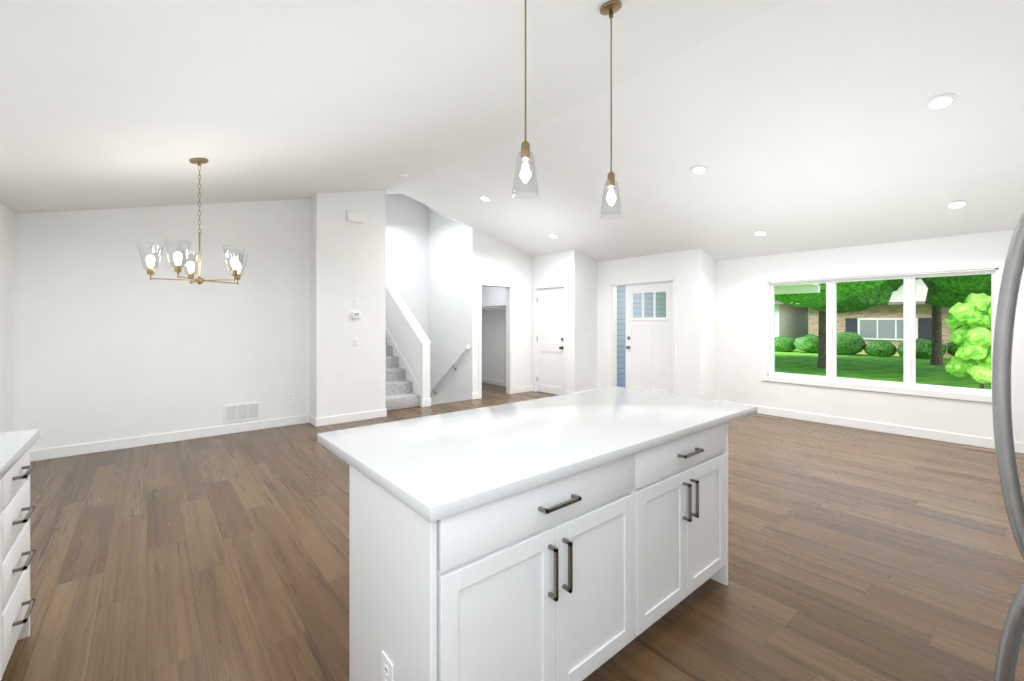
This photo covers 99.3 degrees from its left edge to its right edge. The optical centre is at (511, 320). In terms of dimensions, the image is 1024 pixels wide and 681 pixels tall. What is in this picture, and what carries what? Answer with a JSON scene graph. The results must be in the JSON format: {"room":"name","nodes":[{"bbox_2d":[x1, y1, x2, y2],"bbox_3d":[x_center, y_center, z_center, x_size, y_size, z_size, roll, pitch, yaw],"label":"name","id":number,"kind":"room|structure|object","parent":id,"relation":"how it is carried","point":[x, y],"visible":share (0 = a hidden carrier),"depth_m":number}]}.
{"room":"kitchen","nodes":[
{"label":"kitchen","id":0,"kind":"room"},
{"bbox_2d":[0,203,13,432],"bbox_3d":[-2.564,-0.800,1.406,0.120,4.400,7.590,0,0,-40],"label":"wall","id":1,"kind":"structure","parent":0,"point":[6,320],"depth_m":4.03},
{"bbox_2d":[14,199,309,450],"bbox_3d":[-3.877,-0.800,5.180,2.720,4.400,0.120,0,0,-40],"label":"wall","id":2,"kind":"structure","parent":0,"point":[112,341],"depth_m":4.95},
{"bbox_2d":[30,414,309,461],"bbox_3d":[-3.822,1.345,5.138,2.690,0.110,0.014,0,0,-40],"label":"baseboard","id":3,"kind":"structure","parent":2,"relation":"attached to","point":[85,448],"depth_m":4.96},
{"bbox_2d":[224,401,259,423],"bbox_3d":[-3.404,1.151,5.490,0.393,0.227,0.014,0,0,-40],"label":"air vent","id":4,"kind":"object","parent":2,"relation":"in","point":[239,412],"visible":1,"depth_m":5.48},
{"bbox_2d":[288,393,293,401],"bbox_3d":[-2.978,1.030,5.851,0.072,0.115,0.009,0,0,-40],"label":"outlet","id":5,"kind":"object","parent":2,"relation":"attached to","point":[290,395],"depth_m":5.85},
{"bbox_2d":[310,191,377,417],"bbox_3d":[-2.422,-0.800,6.192,0.810,4.400,0.440,0,0,-40],"label":"wall","id":6,"kind":"structure","parent":0,"point":[347,267],"depth_m":5.99},
{"bbox_2d":[314,409,386,426],"bbox_3d":[-2.219,1.345,6.067,0.988,0.110,0.017,0,0,-40],"label":"baseboard","id":7,"kind":"structure","parent":6,"relation":"attached to","point":[345,418],"depth_m":6.03},
{"bbox_2d":[347,210,364,222],"bbox_3d":[-2.185,-1.460,6.074,0.240,0.150,0.045,0,0,-40],"label":"door chime","id":8,"kind":"object","parent":6,"relation":"attached to","point":[355,216],"visible":1,"depth_m":6.05},
{"bbox_2d":[352,312,360,318],"bbox_3d":[-2.179,-0.080,6.089,0.110,0.090,0.030,0,0,-40],"label":"thermostat","id":9,"kind":"object","parent":6,"relation":"attached to","point":[356,315],"visible":1,"depth_m":6.08},
{"bbox_2d":[354,338,358,345],"bbox_3d":[-2.185,0.290,6.097,0.072,0.115,0.010,0,0,-40],"label":"light switch","id":10,"kind":"object","parent":6,"relation":"attached to","point":[356,343],"depth_m":6.10},
{"bbox_2d":[378,190,385,409],"bbox_3d":[-2.518,-0.800,7.077,0.120,4.400,1.920,0,0,-40],"label":"wall","id":11,"kind":"structure","parent":0,"point":[381,193],"depth_m":6.34},
{"bbox_2d":[386,194,427,336],"bbox_3d":[-2.446,-0.050,8.469,2.020,5.900,0.120,0,0,-40],"label":"wall","id":12,"kind":"structure","parent":0,"point":[407,245],"depth_m":8.72},
{"bbox_2d":[386,277,430,406],"bbox_3d":[-1.927,0.274,7.742,0.170,2.252,1.662,0,0,-40],"label":"wall","id":13,"kind":"structure","parent":0,"point":[408,340],"depth_m":7.47},
{"bbox_2d":[428,209,477,404],"bbox_3d":[-1.272,-0.050,8.540,0.130,5.900,1.920,0,0,-40],"label":"wall","id":14,"kind":"structure","parent":0,"point":[452,283],"depth_m":8.27},
{"bbox_2d":[430,345,469,393],"bbox_3d":[-1.250,0.993,8.363,0.065,1.126,1.480,0,0,-40],"label":"handrail","id":15,"kind":"object","parent":14,"relation":"attached to","point":[450,367],"visible":0.98,"depth_m":8.23},
{"bbox_2d":[471,393,477,397],"bbox_3d":[-1.217,1.345,8.587,0.014,0.110,1.680,0,0,-40],"label":"baseboard","id":16,"kind":"structure","parent":14,"relation":"attached to","point":[473,395],"depth_m":7.77},
{"bbox_2d":[478,230,529,387],"bbox_3d":[-0.161,-0.800,8.298,1.260,4.400,0.120,0,0,-40],"label":"wall","id":17,"kind":"structure","parent":0,"point":[499,261],"depth_m":8.55},
{"bbox_2d":[482,305,505,319],"bbox_3d":[-0.371,-0.171,9.296,0.336,0.311,1.642,0,0,-40],"label":"wire closet shelf","id":18,"kind":"object","parent":17,"relation":"attached to","point":[498,306],"visible":0.58,"depth_m":9.27},
{"bbox_2d":[478,282,513,398],"bbox_3d":[-0.325,0.344,8.150,0.824,2.112,0.136,0,0,-40],"label":"door frame","id":19,"kind":"structure","parent":17,"relation":"attached to","point":[510,336],"depth_m":8.33},
{"bbox_2d":[514,386,532,393],"bbox_3d":[0.228,1.345,8.526,0.490,0.110,0.030,0,0,-40],"label":"baseboard","id":20,"kind":"structure","parent":17,"relation":"attached to","point":[527,388],"depth_m":8.53},
{"bbox_2d":[0,0,1023,261],"bbox_3d":[0.006,-1.774,4.737,8.340,1.651,9.390,0,0,-40],"label":"ceiling","id":21,"kind":"structure","parent":0,"point":[792,126],"depth_m":3.38},
{"bbox_2d":[137,158,247,284],"bbox_3d":[-2.673,-0.845,3.696,0.782,1.070,0.775,0,0,-40],"label":"chandelier","id":22,"kind":"object","parent":21,"relation":"hanging from","point":[234,263],"visible":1,"depth_m":3.63},
{"bbox_2d":[399,174,408,177],"bbox_3d":[-1.396,-1.874,5.617,0.130,0.058,0.132,0,0,-40],"label":"smoke detector","id":23,"kind":"object","parent":21,"relation":"attached to","point":[404,176],"visible":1,"depth_m":5.57},
{"bbox_2d":[479,196,490,201],"bbox_3d":[-0.401,-1.821,6.465,0.175,0.048,0.169,0,0,44],"label":"recessed light","id":24,"kind":"object","parent":21,"relation":"in","point":[484,198],"depth_m":6.46},
{"bbox_2d":[512,0,538,198],"bbox_3d":[0.062,-1.098,2.010,0.126,1.035,0.126,0,0,-40],"label":"pendant light","id":25,"kind":"object","parent":21,"relation":"hanging from","point":[525,152],"visible":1,"depth_m":2.00},
{"bbox_2d":[548,234,557,237],"bbox_3d":[0.702,-1.447,7.391,0.175,0.048,0.169,0,0,44],"label":"recessed light","id":26,"kind":"object","parent":21,"relation":"in","point":[550,235],"depth_m":7.39},
{"bbox_2d":[600,0,622,219],"bbox_3d":[0.553,-1.173,2.422,0.126,1.187,0.126,0,0,-40],"label":"pendant light","id":27,"kind":"object","parent":21,"relation":"hanging from","point":[610,8],"visible":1,"depth_m":2.42},
{"bbox_2d":[690,165,707,173],"bbox_3d":[2.021,-1.634,4.699,0.175,0.048,0.169,0,0,44],"label":"recessed light","id":28,"kind":"object","parent":21,"relation":"in","point":[699,169],"depth_m":4.69},
{"bbox_2d":[753,231,767,235],"bbox_3d":[3.343,-1.179,5.846,0.175,0.048,0.169,0,0,44],"label":"recessed light","id":29,"kind":"object","parent":21,"relation":"in","point":[757,233],"depth_m":5.84},
{"bbox_2d":[925,94,956,109],"bbox_3d":[3.208,-1.639,3.253,0.175,0.048,0.169,0,0,44],"label":"recessed light","id":30,"kind":"object","parent":21,"relation":"in","point":[942,101],"depth_m":3.25},
{"bbox_2d":[944,200,968,208],"bbox_3d":[4.516,-1.184,4.416,0.175,0.048,0.169,0,0,44],"label":"recessed light","id":31,"kind":"object","parent":21,"relation":"in","point":[959,203],"depth_m":4.41},
{"bbox_2d":[1,383,1023,680],"bbox_3d":[0.006,1.430,4.737,8.340,0.060,9.390,0,0,-40],"label":"floor","id":32,"kind":"structure","parent":0,"point":[861,555],"depth_m":2.49},
{"bbox_2d":[0,473,11,680],"bbox_3d":[-1.763,0.963,1.016,0.595,0.876,0.958,0,0,-40],"label":"base cabinet","id":33,"kind":"object","parent":32,"relation":"on","point":[6,485],"depth_m":1.60},
{"bbox_2d":[12,449,34,651],"bbox_3d":[-2.204,0.963,1.542,0.595,0.876,0.541,0,0,-40],"label":"base cabinet","id":34,"kind":"object","parent":32,"relation":"on","point":[16,552],"depth_m":1.79},
{"bbox_2d":[0,429,39,480],"bbox_3d":[-1.146,0.504,0.305,0.625,0.040,3.800,0,0,-40],"label":"countertop","id":35,"kind":"structure","parent":34,"relation":"on","point":[13,445],"depth_m":1.71},
{"bbox_2d":[386,335,419,410],"bbox_3d":[-2.290,0.735,7.490,0.760,1.330,1.580,0,0,-40],"label":"stairs","id":36,"kind":"structure","parent":32,"relation":"on","point":[400,394],"depth_m":7.19},
{"bbox_2d":[342,418,739,680],"bbox_3d":[0.279,0.963,1.953,1.793,0.876,0.648,0,0,-40],"label":"kitchen island","id":37,"kind":"object","parent":32,"relation":"on","point":[580,536],"depth_m":1.48},
{"bbox_2d":[318,386,756,517],"bbox_3d":[0.281,0.504,2.181,2.107,0.040,0.980,0,0,-40],"label":"island countertop","id":38,"kind":"structure","parent":37,"relation":"on","point":[440,463],"depth_m":1.78},
{"bbox_2d":[756,415,782,419],"bbox_3d":[3.740,1.397,6.324,0.110,0.006,0.320,0,0,-40],"label":"floor vent","id":39,"kind":"object","parent":32,"relation":"in","point":[756,415],"depth_m":6.30},
{"bbox_2d":[964,446,995,452],"bbox_3d":[5.125,1.397,4.705,0.110,0.006,0.320,0,0,-40],"label":"floor vent","id":40,"kind":"object","parent":32,"relation":"in","point":[980,449],"depth_m":4.72},
{"bbox_2d":[992,214,1023,680],"bbox_3d":[1.509,0.512,0.776,0.910,1.775,0.848,0,0,-40],"label":"fridge","id":41,"kind":"object","parent":32,"relation":"on","point":[1009,646],"visible":1,"depth_m":0.83},
{"bbox_2d":[530,256,531,385],"bbox_3d":[-0.196,-0.800,9.443,0.120,4.400,1.920,0,0,-40],"label":"wall","id":42,"kind":"structure","parent":0,"point":[530,256],"depth_m":8.67},
{"bbox_2d":[482,378,505,385],"bbox_3d":[-0.247,1.345,9.400,0.014,0.110,1.680,0,0,-40],"label":"baseboard","id":43,"kind":"structure","parent":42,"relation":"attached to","point":[490,381],"depth_m":9.57},
{"bbox_2d":[532,249,596,392],"bbox_3d":[0.976,-0.800,8.521,0.650,4.400,1.240,0,0,-40],"label":"wall","id":44,"kind":"structure","parent":0,"point":[575,270],"depth_m":8.03},
{"bbox_2d":[533,283,566,393],"bbox_3d":[0.761,0.349,8.353,0.136,2.102,0.904,0,0,-40],"label":"door frame","id":45,"kind":"structure","parent":44,"relation":"attached to","point":[564,285],"depth_m":8.53},
{"bbox_2d":[537,287,563,394],"bbox_3d":[0.729,0.382,8.332,0.103,2.020,0.758,0,0,-40],"label":"door","id":46,"kind":"structure","parent":44,"relation":"in","point":[550,340],"depth_m":8.36},
{"bbox_2d":[597,249,716,399],"bbox_3d":[2.439,-0.800,7.712,0.550,4.400,2.120,0,0,-40],"label":"wall","id":47,"kind":"structure","parent":0,"point":[694,271],"depth_m":6.96},
{"bbox_2d":[609,276,676,394],"bbox_3d":[2.268,0.339,7.568,0.136,2.122,1.344,0,0,-40],"label":"door frame","id":48,"kind":"structure","parent":47,"relation":"attached to","point":[612,285],"depth_m":7.89},
{"bbox_2d":[626,282,671,393],"bbox_3d":[2.328,0.365,7.452,0.113,2.030,0.920,0,0,-40],"label":"front door","id":49,"kind":"structure","parent":47,"relation":"in","point":[648,354],"depth_m":7.44},
{"bbox_2d":[617,284,819,387],"bbox_3d":[3.700,0.050,8.946,3.830,3.700,3.450,0,0,-40],"label":"sky","id":50,"kind":"structure","parent":0,"point":[637,313],"depth_m":8.85},
{"bbox_2d":[717,229,1023,442],"bbox_3d":[4.747,-0.800,5.504,0.150,4.400,4.470,0,0,-40],"label":"wall","id":51,"kind":"structure","parent":0,"point":[739,321],"depth_m":5.75},
{"bbox_2d":[738,385,742,392],"bbox_3d":[3.565,1.060,6.790,0.009,0.115,0.072,0,0,-40],"label":"outlet","id":52,"kind":"object","parent":51,"relation":"attached to","point":[740,387],"depth_m":6.78},
{"bbox_2d":[739,403,1023,453],"bbox_3d":[4.685,1.345,5.452,0.014,0.110,4.230,0,0,-40],"label":"baseboard","id":53,"kind":"structure","parent":51,"relation":"attached to","point":[983,442],"depth_m":5.40},
{"bbox_2d":[762,260,1004,402],"bbox_3d":[4.609,0.120,5.656,0.168,1.550,2.450,0,0,-40],"label":"window","id":54,"kind":"structure","parent":51,"relation":"in","point":[908,385],"depth_m":5.49},
{"label":"outside","id":55,"kind":"structure","parent":0,"visible":0},
{"bbox_2d":[775,349,990,389],"bbox_3d":[42.331,1.890,48.574,112.700,0.020,140.000,0,0,-40],"label":"lawn","id":56,"kind":"structure","parent":55,"point":[870,365],"depth_m":17.40},
{"bbox_2d":[775,300,807,339],"bbox_3d":[17.661,-0.800,36.359,11.000,5.400,11.800,0,0,-40],"label":"house","id":57,"kind":"structure","parent":56,"relation":"on","point":[784,324],"depth_m":31.06},
{"bbox_2d":[775,274,990,388],"bbox_3d":[21.530,-7.313,33.599,47.887,23.823,110.164,0,0,-40],"label":"trees","id":58,"kind":"object","parent":56,"relation":"on","point":[958,362],"depth_m":13.94},
{"bbox_2d":[797,278,990,357],"bbox_3d":[26.958,-1.000,24.579,9.900,5.800,16.000,0,0,-40],"label":"house","id":59,"kind":"structure","parent":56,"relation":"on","point":[863,327],"depth_m":24.40}
]}

